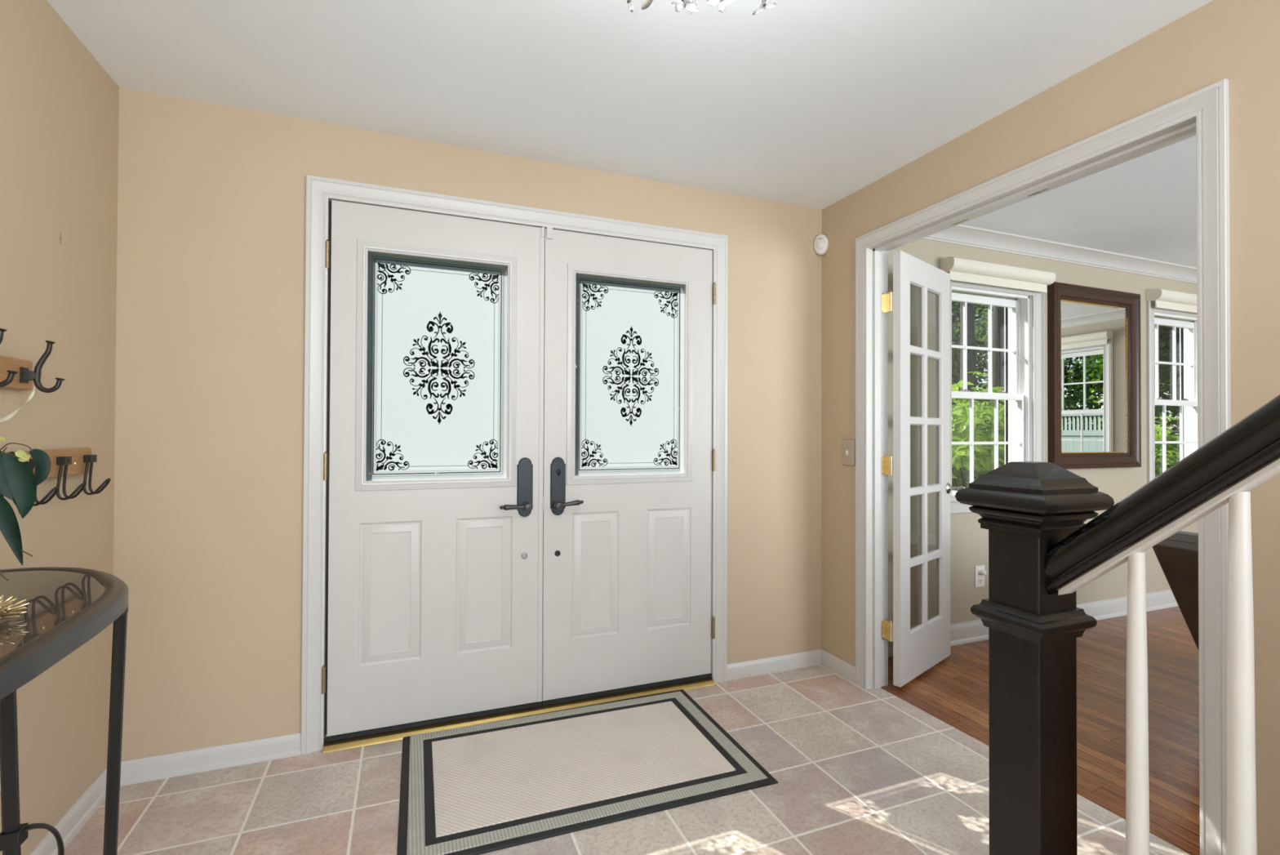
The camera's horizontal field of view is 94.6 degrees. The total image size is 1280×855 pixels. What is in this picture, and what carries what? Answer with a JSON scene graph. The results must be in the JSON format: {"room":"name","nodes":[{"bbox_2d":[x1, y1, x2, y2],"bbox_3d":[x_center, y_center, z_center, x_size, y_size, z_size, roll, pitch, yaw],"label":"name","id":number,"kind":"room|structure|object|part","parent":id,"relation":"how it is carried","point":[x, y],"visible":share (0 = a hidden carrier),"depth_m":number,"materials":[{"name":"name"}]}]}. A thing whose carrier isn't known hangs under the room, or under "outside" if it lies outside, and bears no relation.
{"room":"entrance hall","nodes":[
{"label":"entrance hall","id":0,"kind":"room"},
{"bbox_2d":[0,0,119,854],"bbox_3d":[-0.889,0.003,-0.363,0.100,2.339,5.000,0,-1,-22],"label":"wall","id":1,"kind":"structure","parent":0,"point":[60,107],"depth_m":1.66,"materials":[{"name":"beige paint"}]},
{"bbox_2d":[0,328,65,392],"bbox_3d":[-1.365,-0.156,1.117,0.101,0.132,0.880,0,-1,-22],"label":"coat rack","id":2,"kind":"object","parent":1,"relation":"attached to","point":[15,373],"visible":1,"depth_m":1.47,"materials":[{"name":"brown wood"}]},
{"bbox_2d":[0,386,35,422],"bbox_3d":[-1.456,-0.056,1.332,0.015,0.093,0.290,0,-1,-23],"label":"ribbon","id":3,"kind":"object","parent":2,"relation":"hanging from","point":[10,415],"visible":1,"depth_m":1.41,"materials":[{"name":"beige fabric"}]},
{"bbox_2d":[4,448,111,506],"bbox_3d":[-1.574,0.130,1.608,0.077,0.139,0.428,0,-1,-22],"label":"coat rack","id":4,"kind":"object","parent":1,"relation":"attached to","point":[72,461],"visible":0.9,"depth_m":1.65,"materials":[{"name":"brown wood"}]},
{"bbox_2d":[28,767,106,854],"bbox_3d":[-0.837,1.136,-0.351,0.021,0.074,5.000,0,-1,-22],"label":"baseboard","id":5,"kind":"structure","parent":1,"relation":"attached to","point":[69,824],"depth_m":1.74,"materials":[{"name":"white paint"}]},
{"bbox_2d":[370,256,679,476],"bbox_3d":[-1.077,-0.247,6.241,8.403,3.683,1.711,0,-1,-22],"label":"decals","id":6,"kind":"object","parent":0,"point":[429,329],"visible":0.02,"depth_m":5.58,"materials":[{"name":"black glass"}]},
{"bbox_2d":[46,0,1213,267],"bbox_3d":[2.479,-1.201,1.005,7.353,0.120,5.250,0,-1,-22],"label":"ceiling","id":7,"kind":"structure","parent":0,"point":[811,104],"depth_m":1.93,"materials":[{"name":"white paint"}]},
{"bbox_2d":[626,0,776,15],"bbox_3d":[0.087,-1.032,1.100,0.407,0.234,0.495,0,-1,3],"label":"chandelier","id":8,"kind":"object","parent":7,"relation":"hanging from","point":[690,6],"visible":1,"depth_m":1.30,"materials":[{"name":"clear metal"}]},
{"bbox_2d":[64,605,1199,854],"bbox_3d":[2.465,1.228,0.926,7.303,0.060,5.150,0,-1,-22],"label":"floor","id":9,"kind":"structure","parent":0,"point":[857,770],"depth_m":1.98,"materials":[{"name":"tile"}]},
{"bbox_2d":[0,566,128,854],"bbox_3d":[-1.032,0.745,0.736,0.417,0.874,1.345,0,-1,-22],"label":"console table","id":10,"kind":"object","parent":9,"relation":"on","point":[68,606],"visible":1,"depth_m":1.01,"materials":[{"name":"brown metal"}]},
{"bbox_3d":[-1.058,0.766,0.995,0.046,0.838,0.020,0,-1,-22],"label":"leg","id":11,"kind":"part","parent":10,"relation":"part of","materials":[{"name":"black paint"}]},
{"bbox_2d":[0,595,29,619],"bbox_3d":[-1.050,0.290,0.930,0.121,0.039,0.124,0,-1,-22],"label":"ornament","id":12,"kind":"object","parent":10,"relation":"on","point":[6,612],"visible":1,"depth_m":0.95,"materials":[{"name":"metal"}]},
{"bbox_2d":[0,436,50,580],"bbox_3d":[-1.122,0.126,0.899,0.131,0.365,0.338,0,-1,-5],"label":"potted plant","id":13,"kind":"object","parent":10,"relation":"on","point":[19,483],"visible":1,"depth_m":1.05,"materials":[{"name":"green plant"}]},
{"bbox_3d":[-1.145,0.107,0.934,0.063,0.327,0.273,0,-1,10],"label":"stem","id":14,"kind":"part","parent":13,"relation":"part of","materials":[{"name":"green plant"}]},
{"bbox_3d":[-1.036,0.316,0.738,0.370,0.010,1.285,0,-1,-22],"label":"glass","id":15,"kind":"part","parent":10,"relation":"part of","materials":[{"name":"clear glass"}]},
{"bbox_3d":[-1.054,0.768,1.179,0.040,0.838,0.020,0,-1,-22],"label":"leg","id":16,"kind":"part","parent":10,"relation":"part of","materials":[{"name":"black paint"}]},
{"bbox_2d":[396,688,777,854],"bbox_3d":[-0.226,1.193,2.143,1.207,0.011,0.787,0,-1,-22],"label":"door mat","id":17,"kind":"object","parent":9,"relation":"on","point":[491,786],"visible":1,"depth_m":2.04,"materials":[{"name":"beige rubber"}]},
{"bbox_2d":[1151,530,1199,650],"bbox_3d":[2.957,0.816,1.824,1.173,0.785,1.750,0,-1,-22],"label":"recliner sofa","id":18,"kind":"object","parent":9,"relation":"on","point":[1177,555],"visible":0.1,"depth_m":2.39,"materials":[{"name":"brown leather"}]},
{"bbox_3d":[2.679,0.778,1.714,0.516,0.696,1.750,0,-1,-22],"label":"panel","id":19,"kind":"part","parent":18,"relation":"part of","materials":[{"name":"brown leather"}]},
{"bbox_2d":[1174,530,1198,537],"bbox_3d":[2.518,0.764,2.279,0.529,0.676,0.577,0,-1,-22],"label":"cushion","id":20,"kind":"object","parent":18,"relation":"on","point":[1180,532],"depth_m":2.38,"materials":[{"name":"leather"}]},
{"bbox_3d":[1.365,0.620,0.506,1.065,1.140,1.455,0,-1,-22],"label":"stairs","id":21,"kind":"structure","parent":9,"relation":"on","visible":0},
{"bbox_2d":[955,394,1279,854],"bbox_3d":[0.889,0.152,0.439,0.165,2.069,1.375,0,-1,-22],"label":"stair railing","id":22,"kind":"object","parent":21,"relation":"on","point":[1042,549],"visible":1,"depth_m":0.94,"materials":[{"name":"black paint"}]},
{"bbox_3d":[0.664,0.681,0.999,0.093,1.020,0.089,0,-1,-22],"label":"newel post","id":23,"kind":"part","parent":22,"relation":"part of","materials":[{"name":"black paint"}]},
{"bbox_3d":[0.912,-0.308,0.385,0.064,1.148,1.250,0,-1,-22],"label":"handrail","id":24,"kind":"part","parent":22,"relation":"part of","materials":[{"name":"black paint"}]},
{"bbox_2d":[112,87,1198,760],"bbox_3d":[1.543,0.047,3.349,7.353,2.339,0.185,0,-1,-22],"label":"wall","id":25,"kind":"structure","parent":0,"point":[210,378],"depth_m":2.15,"materials":[{"name":"beige paint"}]},
{"bbox_2d":[120,732,301,786],"bbox_3d":[-1.503,1.157,2.062,0.558,0.074,0.021,0,-1,-22],"label":"baseboard","id":26,"kind":"structure","parent":25,"relation":"attached to","point":[148,768],"depth_m":2.06,"materials":[{"name":"white paint"}]},
{"bbox_2d":[321,200,544,741],"bbox_3d":[-0.798,0.161,2.361,0.830,2.036,0.117,0,-1,-21],"label":"door","id":27,"kind":"structure","parent":25,"relation":"in","point":[434,581],"depth_m":2.35,"materials":[{"name":"white paint"}]},
{"bbox_3d":[-0.809,-0.235,2.383,0.608,0.960,0.066,0,-1,-22],"label":"glazing frame","id":28,"kind":"part","parent":27,"relation":"part of","materials":[{"name":"white paint"}]},
{"bbox_3d":[-0.806,-0.235,2.376,0.532,0.884,0.001,0,-1,-22],"label":"glass pane","id":29,"kind":"part","parent":27,"relation":"part of","materials":[{"name":"white glass"}]},
{"bbox_3d":[-0.513,0.328,2.433,0.135,0.038,0.055,0,-1,-22],"label":"lever","id":30,"kind":"part","parent":27,"relation":"part of","materials":[{"name":"brown metal"}]},
{"bbox_3d":[-0.483,0.251,2.480,0.065,0.249,0.008,0,-1,-22],"label":"handle plate","id":31,"kind":"part","parent":27,"relation":"part of","materials":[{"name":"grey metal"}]},
{"bbox_2d":[300,174,728,754],"bbox_3d":[-0.440,0.138,2.573,1.780,2.129,0.168,0,-1,-22],"label":"trim","id":32,"kind":"structure","parent":25,"relation":"attached to","point":[320,191],"depth_m":2.25,"materials":[{"name":"white paint"}]},
{"bbox_2d":[322,677,715,752],"bbox_3d":[-0.431,1.192,2.531,1.635,0.019,0.136,0,-1,-22],"label":"threshold","id":33,"kind":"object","parent":25,"relation":"attached to","point":[328,746],"depth_m":2.42,"materials":[{"name":"gold metal"}]},
{"bbox_2d":[542,226,715,705],"bbox_3d":[-0.030,0.165,2.666,0.826,2.041,0.117,0,-1,-23],"label":"door","id":34,"kind":"structure","parent":25,"relation":"in","point":[627,553],"depth_m":2.65,"materials":[{"name":"white paint"}]},
{"bbox_3d":[-0.352,0.252,2.532,0.065,0.249,0.008,0,-1,-22],"label":"handle plate","id":35,"kind":"part","parent":34,"relation":"part of","materials":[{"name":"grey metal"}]},
{"bbox_3d":[-0.305,0.328,2.515,0.129,0.040,0.055,0,-1,-22],"label":"lever","id":36,"kind":"part","parent":34,"relation":"part of","materials":[{"name":"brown metal"}]},
{"bbox_3d":[-0.040,-0.229,2.679,0.532,0.884,0.001,0,-1,-22],"label":"glass pane","id":37,"kind":"part","parent":34,"relation":"part of","materials":[{"name":"white glass"}]},
{"bbox_3d":[-0.042,-0.229,2.686,0.608,0.960,0.066,0,-1,-22],"label":"glazing frame","id":38,"kind":"part","parent":34,"relation":"part of","materials":[{"name":"white paint"}]},
{"bbox_2d":[726,648,821,680],"bbox_3d":[0.673,1.173,2.926,0.564,0.074,0.014,0,-1,-22],"label":"baseboard","id":39,"kind":"structure","parent":25,"relation":"attached to","point":[749,668],"depth_m":2.92,"materials":[{"name":"white paint"}]},
{"bbox_2d":[813,234,828,255],"bbox_3d":[0.924,-0.937,3.017,0.074,0.103,0.040,0,-1,23],"label":"sensor","id":40,"kind":"object","parent":25,"relation":"attached to","point":[820,242],"visible":1,"depth_m":3.01,"materials":[{"name":"white plastic"}]},
{"bbox_2d":[974,564,986,586],"bbox_3d":[1.966,0.857,3.390,0.075,0.122,0.036,0,-1,-22],"label":"wall outlet","id":41,"kind":"object","parent":25,"relation":"attached to","point":[980,571],"visible":1,"depth_m":3.39,"materials":[{"name":"white plastic"}]},
{"bbox_2d":[977,577,982,583],"bbox_3d":[1.961,0.883,3.401,0.034,0.032,0.004,0,-1,-22],"label":"socket","id":42,"kind":"object","parent":41,"relation":"attached to","point":[980,580],"depth_m":3.40,"materials":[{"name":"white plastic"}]},
{"bbox_2d":[948,272,1043,513],"bbox_3d":[2.041,-0.202,3.522,0.880,1.375,0.242,0,-1,-22],"label":"window","id":43,"kind":"structure","parent":25,"relation":"in","point":[1022,396],"depth_m":3.58,"materials":[{"name":"white paint"}]},
{"bbox_3d":[2.066,0.403,3.447,0.880,0.022,0.092,0,-1,-22],"label":"sill","id":44,"kind":"part","parent":43,"relation":"part of","materials":[{"name":"white paint"}]},
{"bbox_2d":[951,302,1014,392],"bbox_3d":[2.031,-0.476,3.550,0.628,0.537,0.014,0,-1,-22],"label":"grille","id":45,"kind":"object","parent":43,"relation":"attached to","point":[965,347],"depth_m":3.58,"materials":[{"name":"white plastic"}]},
{"bbox_3d":[2.031,-0.480,3.550,0.674,0.618,0.027,0,-1,-22],"label":"sash","id":46,"kind":"part","parent":43,"relation":"part of","materials":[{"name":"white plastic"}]},
{"bbox_2d":[951,398,1021,482],"bbox_3d":[2.045,0.092,3.506,0.612,0.520,0.014,0,-1,-22],"label":"grille","id":47,"kind":"object","parent":43,"relation":"attached to","point":[971,442],"depth_m":3.54,"materials":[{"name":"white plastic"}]},
{"bbox_3d":[2.045,0.091,3.506,0.674,0.598,0.030,0,-1,-22],"label":"sash","id":48,"kind":"part","parent":43,"relation":"part of","materials":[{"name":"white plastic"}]},
{"bbox_2d":[940,256,1056,462],"bbox_3d":[2.089,-0.284,3.417,0.842,1.308,0.094,0,-1,-22],"label":"roller shade","id":49,"kind":"object","parent":43,"relation":"attached to","point":[960,269],"visible":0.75,"depth_m":3.40,"materials":[{"name":"beige plastic"}]},
{"bbox_3d":[2.462,-0.249,3.583,0.028,1.243,0.006,0,-1,-22],"label":"cord","id":50,"kind":"part","parent":49,"relation":"part of","materials":[{"name":"white"}]},
{"bbox_2d":[888,589,1177,656],"bbox_3d":[2.957,1.171,3.786,4.085,0.112,0.024,0,-1,-22],"label":"baseboard","id":51,"kind":"structure","parent":25,"relation":"attached to","point":[970,631],"depth_m":3.77,"materials":[{"name":"white paint"}]},
{"bbox_2d":[923,224,1196,284],"bbox_3d":[3.800,-1.090,1.696,4.085,0.078,4.565,0,-1,-22],"label":"trim","id":52,"kind":"structure","parent":25,"relation":"attached to","point":[960,234],"depth_m":3.63,"materials":[{"name":"white paint"}]},
{"bbox_2d":[1047,281,1141,469],"bbox_3d":[2.915,-0.314,3.771,0.856,1.150,0.044,0,-1,-22],"label":"wall mirror","id":53,"kind":"object","parent":25,"relation":"attached to","point":[1094,361],"visible":1,"depth_m":3.77,"materials":[{"name":"brown wood"}]},
{"bbox_2d":[1060,300,1127,452],"bbox_3d":[2.910,-0.314,3.783,0.665,0.959,0.005,0,-1,-22],"label":"mirror glass","id":54,"kind":"object","parent":53,"relation":"attached to","point":[1094,333],"depth_m":3.78,"materials":[{"name":"white"}]},
{"bbox_2d":[1146,300,1197,482],"bbox_3d":[3.786,-0.189,4.212,0.880,1.375,0.242,0,-1,-22],"label":"window","id":55,"kind":"structure","parent":25,"relation":"in","point":[1187,322],"depth_m":4.23,"materials":[{"name":"white paint"}]},
{"bbox_2d":[1145,288,1196,313],"bbox_3d":[3.834,-0.271,4.107,0.842,1.308,0.094,0,-1,-22],"label":"roller shade","id":56,"kind":"object","parent":55,"relation":"attached to","point":[1169,299],"visible":0.52,"depth_m":4.00,"materials":[{"name":"beige plastic"}]},
{"bbox_2d":[1154,324,1192,399],"bbox_3d":[3.777,-0.463,4.240,0.628,0.537,0.014,0,-1,-22],"label":"grille","id":57,"kind":"object","parent":55,"relation":"attached to","point":[1189,327],"depth_m":4.28,"materials":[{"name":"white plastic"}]},
{"bbox_3d":[3.777,-0.467,4.240,0.674,0.618,0.027,0,-1,-22],"label":"sash","id":58,"kind":"part","parent":55,"relation":"part of","materials":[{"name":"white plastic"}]},
{"bbox_3d":[3.790,0.104,4.196,0.674,0.598,0.030,0,-1,-22],"label":"sash","id":59,"kind":"part","parent":55,"relation":"part of","materials":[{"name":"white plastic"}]},
{"bbox_2d":[1155,404,1197,472],"bbox_3d":[3.790,0.105,4.196,0.612,0.520,0.014,0,-1,-22],"label":"grille","id":60,"kind":"object","parent":55,"relation":"attached to","point":[1164,442],"depth_m":4.23,"materials":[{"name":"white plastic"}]},
{"bbox_2d":[821,0,1279,854],"bbox_3d":[1.909,0.024,0.743,0.113,2.339,5.000,0,-1,-22],"label":"wall","id":61,"kind":"structure","parent":0,"point":[1237,42],"depth_m":1.65,"materials":[{"name":"beige paint"}]},
{"bbox_2d":[821,648,855,683],"bbox_3d":[0.976,1.174,2.911,0.014,0.074,0.266,0,-1,-22],"label":"baseboard","id":62,"kind":"structure","parent":61,"relation":"attached to","point":[844,668],"depth_m":2.90,"materials":[{"name":"white paint"}]},
{"bbox_2d":[842,439,855,465],"bbox_3d":[1.005,0.120,2.853,0.016,0.126,0.086,0,-1,-22],"label":"light switch","id":63,"kind":"object","parent":61,"relation":"attached to","point":[848,445],"visible":1,"depth_m":2.85,"materials":[{"name":"plastic"}]},
{"bbox_2d":[880,250,963,686],"bbox_3d":[1.392,0.189,2.949,0.636,2.007,0.154,1,-1,-37],"label":"door","id":64,"kind":"structure","parent":61,"relation":"in","point":[919,647],"depth_m":2.87,"materials":[{"name":"white paint"}]},
{"bbox_3d":[1.589,0.318,3.107,0.203,0.058,0.101,0,-1,15],"label":"lever","id":65,"kind":"part","parent":64,"relation":"part of","materials":[{"name":"silver metal"}]},
{"bbox_2d":[855,78,1231,854],"bbox_3d":[1.334,0.151,2.185,0.141,2.108,1.362,0,-1,-22],"label":"trim","id":66,"kind":"structure","parent":61,"relation":"attached to","point":[1203,113],"depth_m":1.74,"materials":[{"name":"white paint"}]},
{"label":"outside","id":67,"kind":"structure","parent":0,"visible":0},
{"bbox_3d":[5.149,1.619,12.765,75.000,0.100,75.000,0,-1,-22],"label":"ground","id":68,"kind":"structure","parent":67,"visible":0},
{"bbox_2d":[960,302,977,483],"bbox_3d":[5.742,-2.867,10.394,1.630,8.338,1.930,1,-1,-44],"label":"tree","id":69,"kind":"object","parent":68,"relation":"on","point":[971,363],"visible":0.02,"depth_m":10.28,"materials":[{"name":"green plant"}]},
{"bbox_2d":[951,301,992,430],"bbox_3d":[10.799,-2.388,20.188,4.900,7.683,5.122,0,-1,32],"label":"tree","id":70,"kind":"object","parent":68,"relation":"on","point":[956,353],"visible":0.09,"depth_m":19.37,"materials":[{"name":"green plant"}]},
{"bbox_2d":[951,379,1004,487],"bbox_3d":[2.922,0.538,5.047,2.085,1.913,1.252,0,-1,-22],"label":"rhododendron","id":71,"kind":"object","parent":68,"relation":"on","point":[960,426],"visible":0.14,"depth_m":4.62,"materials":[{"name":"green plant"}]},
{"bbox_2d":[951,371,1004,486],"bbox_3d":[3.808,0.423,7.126,2.530,2.195,1.331,0,-1,-19],"label":"rhododendron","id":72,"kind":"object","parent":68,"relation":"on","point":[960,400],"visible":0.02,"depth_m":7.03,"materials":[{"name":"green plant"}]},
{"bbox_2d":[991,306,1004,428],"bbox_3d":[6.989,-2.852,11.478,1.630,8.338,1.930,0,-1,38],"label":"tree","id":73,"kind":"object","parent":68,"relation":"on","point":[997,327],"visible":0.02,"depth_m":11.40,"materials":[{"name":"green plant"}]},
{"bbox_2d":[958,304,1179,466],"bbox_3d":[10.976,-1.952,14.348,4.915,6.726,4.795,0,-1,-8],"label":"tree","id":74,"kind":"object","parent":68,"relation":"on","point":[1165,333],"visible":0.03,"depth_m":13.21,"materials":[{"name":"green plant"}]},
{"bbox_2d":[1154,347,1179,467],"bbox_3d":[16.615,-2.251,18.033,5.274,7.398,5.406,0,-1,10],"label":"tree","id":75,"kind":"object","parent":68,"relation":"on","point":[1169,380],"visible":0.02,"depth_m":17.64,"materials":[{"name":"green plant"}]},
{"bbox_2d":[1155,416,1179,477],"bbox_3d":[5.209,0.701,5.852,1.651,1.624,1.190,0,-1,-22],"label":"rhododendron","id":76,"kind":"object","parent":68,"relation":"on","point":[1171,459],"visible":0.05,"depth_m":5.80,"materials":[{"name":"green plant"}]}
]}

